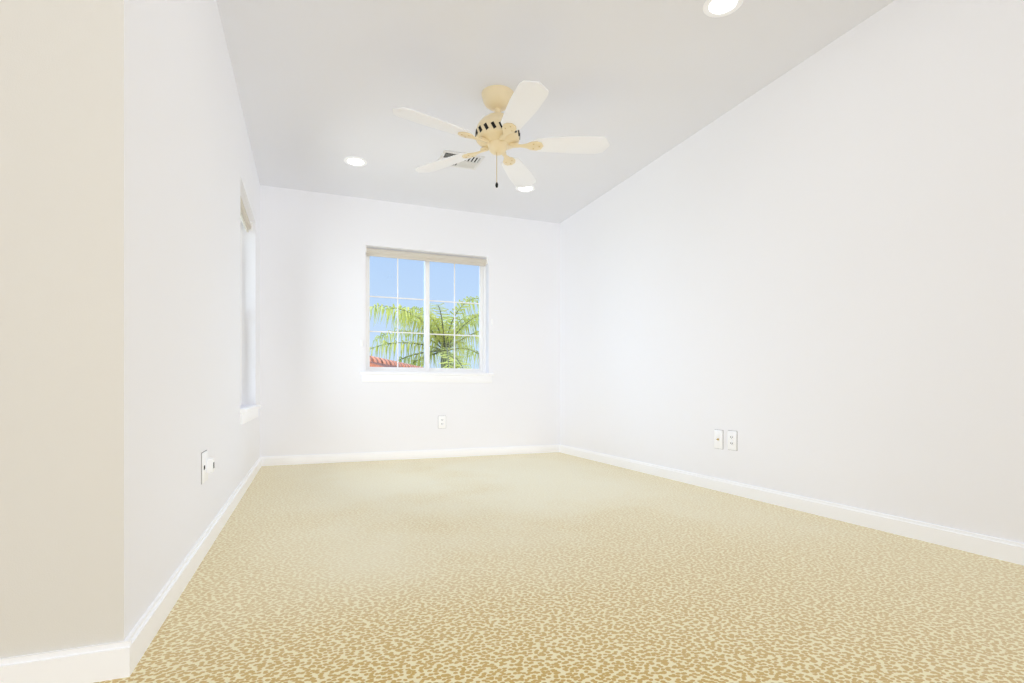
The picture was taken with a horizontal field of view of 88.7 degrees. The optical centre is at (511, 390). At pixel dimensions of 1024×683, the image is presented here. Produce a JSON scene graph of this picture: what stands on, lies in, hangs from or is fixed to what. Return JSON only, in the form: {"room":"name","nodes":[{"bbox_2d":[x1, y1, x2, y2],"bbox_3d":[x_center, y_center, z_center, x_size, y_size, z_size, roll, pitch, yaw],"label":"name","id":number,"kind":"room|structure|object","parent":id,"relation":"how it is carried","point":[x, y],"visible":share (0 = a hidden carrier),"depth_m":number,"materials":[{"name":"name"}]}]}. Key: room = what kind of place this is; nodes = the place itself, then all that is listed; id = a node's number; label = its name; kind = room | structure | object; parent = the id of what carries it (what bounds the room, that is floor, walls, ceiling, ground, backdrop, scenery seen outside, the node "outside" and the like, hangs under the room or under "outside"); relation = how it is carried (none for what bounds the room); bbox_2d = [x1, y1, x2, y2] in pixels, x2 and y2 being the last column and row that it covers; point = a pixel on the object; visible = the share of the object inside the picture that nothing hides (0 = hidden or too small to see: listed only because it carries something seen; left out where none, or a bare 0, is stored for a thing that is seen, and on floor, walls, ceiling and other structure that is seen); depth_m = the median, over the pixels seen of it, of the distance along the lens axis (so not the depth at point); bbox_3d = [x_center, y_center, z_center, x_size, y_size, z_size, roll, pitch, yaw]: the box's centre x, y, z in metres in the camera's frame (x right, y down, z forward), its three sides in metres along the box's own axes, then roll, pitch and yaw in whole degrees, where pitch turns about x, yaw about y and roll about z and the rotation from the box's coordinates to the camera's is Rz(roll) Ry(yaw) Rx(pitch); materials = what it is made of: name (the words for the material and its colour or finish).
{"room":"empty bedroom","nodes":[
{"label":"empty bedroom","id":0,"kind":"room"},
{"bbox_2d":[0,0,123,658],"bbox_3d":[-2.329,-0.568,0.759,3.006,2.435,0.220,0,0,-21],"label":"wall","id":1,"kind":"structure","parent":0,"point":[61,324],"depth_m":1.16,"materials":[{"name":"paint"}]},
{"bbox_2d":[0,631,131,682],"bbox_3d":[-2.276,0.611,0.654,2.970,0.078,0.014,0,0,-21],"label":"baseboard","id":2,"kind":"structure","parent":1,"relation":"attached to","point":[102,662],"depth_m":1.15,"materials":[{"name":"paint"}]},
{"bbox_2d":[124,0,259,639],"bbox_3d":[-1.638,-0.568,2.830,0.220,2.435,3.582,0,0,-21],"label":"wall","id":3,"kind":"structure","parent":0,"point":[190,174],"depth_m":1.74,"materials":[{"name":"paint"}]},
{"bbox_2d":[128,457,263,676],"bbox_3d":[-1.527,0.611,2.866,0.014,0.078,3.596,0,0,-21],"label":"baseboard","id":4,"kind":"structure","parent":3,"relation":"attached to","point":[141,636],"depth_m":1.63,"materials":[{"name":"paint"}]},
{"bbox_2d":[201,450,213,483],"bbox_3d":[-1.228,0.305,2.119,0.030,0.124,0.122,0,0,-21],"label":"outlet","id":5,"kind":"object","parent":3,"relation":"attached to","point":[207,465],"visible":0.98,"depth_m":2.11,"materials":[{"name":"plastic"}]},
{"bbox_2d":[240,195,260,423],"bbox_3d":[-1.924,-0.565,3.678,0.210,1.540,1.080,0,0,-21],"label":"window","id":6,"kind":"structure","parent":3,"relation":"in","point":[249,413],"depth_m":4.07,"materials":[{"name":"plastic"}]},
{"bbox_2d":[260,185,559,456],"bbox_3d":[-0.876,-0.568,5.165,3.330,2.435,0.220,0,0,-21],"label":"wall","id":7,"kind":"structure","parent":0,"point":[318,396],"depth_m":4.90,"materials":[{"name":"paint"}]},
{"bbox_2d":[264,445,559,465],"bbox_3d":[-0.830,0.611,5.057,2.850,0.078,0.014,0,0,-21],"label":"baseboard","id":8,"kind":"structure","parent":7,"relation":"attached to","point":[420,454],"depth_m":4.98,"materials":[{"name":"paint"}]},
{"bbox_2d":[360,246,493,382],"bbox_3d":[-0.823,-0.720,5.143,1.295,1.270,0.210,0,0,-21],"label":"window","id":9,"kind":"structure","parent":7,"relation":"in","point":[426,373],"depth_m":5.15,"materials":[{"name":"plastic"}]},
{"bbox_2d":[438,416,445,427],"bbox_3d":[-0.683,0.303,5.117,0.078,0.124,0.009,0,0,-21],"label":"outlet","id":10,"kind":"object","parent":7,"relation":"attached to","point":[441,421],"visible":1,"depth_m":5.11,"materials":[{"name":"plastic"}]},
{"bbox_2d":[216,0,893,222],"bbox_3d":[-0.895,-1.860,1.059,6.336,0.150,7.862,0,0,-21],"label":"ceiling","id":11,"kind":"structure","parent":0,"point":[324,87],"depth_m":2.99,"materials":[{"name":"paint"}]},
{"bbox_2d":[344,157,366,166],"bbox_3d":[-1.216,-1.783,4.076,0.174,0.004,0.174,0,0,-21],"label":"recessed light","id":12,"kind":"object","parent":11,"relation":"in","point":[356,161],"visible":1,"depth_m":4.07,"materials":[{"name":"paint"}]},
{"bbox_2d":[438,150,484,169],"bbox_3d":[-0.401,-1.780,4.049,0.320,0.010,0.250,0,0,-21],"label":"ceiling vent","id":13,"kind":"object","parent":11,"relation":"in","point":[472,163],"visible":0.67,"depth_m":4.06,"materials":[{"name":"metal"}]},
{"bbox_2d":[392,80,609,187],"bbox_3d":[-0.077,-1.500,3.101,1.283,0.571,1.247,0,0,-21],"label":"ceiling fan","id":14,"kind":"object","parent":11,"relation":"hanging from","point":[497,132],"visible":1,"depth_m":3.09,"materials":[{"name":"beige wood"}]},
{"bbox_2d":[516,185,534,191],"bbox_3d":[0.119,-1.783,4.615,0.174,0.004,0.174,0,0,-21],"label":"recessed light","id":15,"kind":"object","parent":11,"relation":"in","point":[531,188],"visible":0.79,"depth_m":4.63,"materials":[{"name":"paint"}]},
{"bbox_2d":[703,0,742,17],"bbox_3d":[0.972,-1.783,2.415,0.174,0.004,0.174,0,0,-21],"label":"recessed light","id":16,"kind":"object","parent":11,"relation":"in","point":[716,8],"visible":1,"depth_m":2.44,"materials":[{"name":"paint"}]},
{"bbox_2d":[95,452,1023,682],"bbox_3d":[-0.895,0.710,1.059,6.336,0.120,7.862,0,0,-21],"label":"floor","id":17,"kind":"structure","parent":0,"point":[556,567],"depth_m":1.72,"materials":[{"name":"beige carpet"}]},
{"bbox_2d":[560,0,1023,543],"bbox_3d":[1.995,-0.568,2.062,0.220,2.435,7.642,0,0,-21],"label":"wall","id":18,"kind":"structure","parent":0,"point":[804,278],"depth_m":2.64,"materials":[{"name":"paint"}]},
{"bbox_2d":[714,429,722,448],"bbox_3d":[1.342,0.315,3.417,0.018,0.124,0.078,0,0,-21],"label":"outlet","id":19,"kind":"object","parent":18,"relation":"attached to","point":[718,439],"visible":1,"depth_m":3.42,"materials":[{"name":"plastic"}]},
{"bbox_2d":[728,430,736,450],"bbox_3d":[1.389,0.312,3.308,0.009,0.124,0.078,0,0,-21],"label":"outlet","id":20,"kind":"object","parent":18,"relation":"attached to","point":[732,440],"visible":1,"depth_m":3.30,"materials":[{"name":"plastic"}]},
{"bbox_2d":[560,445,1023,565],"bbox_3d":[1.846,0.611,2.122,0.014,0.078,7.422,0,0,-21],"label":"baseboard","id":21,"kind":"structure","parent":18,"relation":"attached to","point":[1001,549],"depth_m":2.60,"materials":[{"name":"paint"}]},
{"label":"outside","id":22,"kind":"structure","parent":0,"visible":0},
{"bbox_3d":[-3.616,3.750,9.323,80.000,0.200,100.000,0,0,-21],"label":"ground","id":23,"kind":"structure","parent":22,"visible":0},
{"bbox_2d":[370,356,423,367],"bbox_3d":[-1.776,1.631,9.147,5.144,4.037,5.600,0,0,2],"label":"roof","id":24,"kind":"structure","parent":23,"relation":"on","point":[377,362],"depth_m":7.21,"materials":[{"name":"tile"}]},
{"bbox_2d":[370,296,478,368],"bbox_3d":[-1.747,0.580,14.411,4.963,6.140,4.802,0,0,-21],"label":"palm","id":25,"kind":"object","parent":23,"relation":"on","point":[446,361],"depth_m":14.27,"materials":[{"name":"green plant"}]}
]}

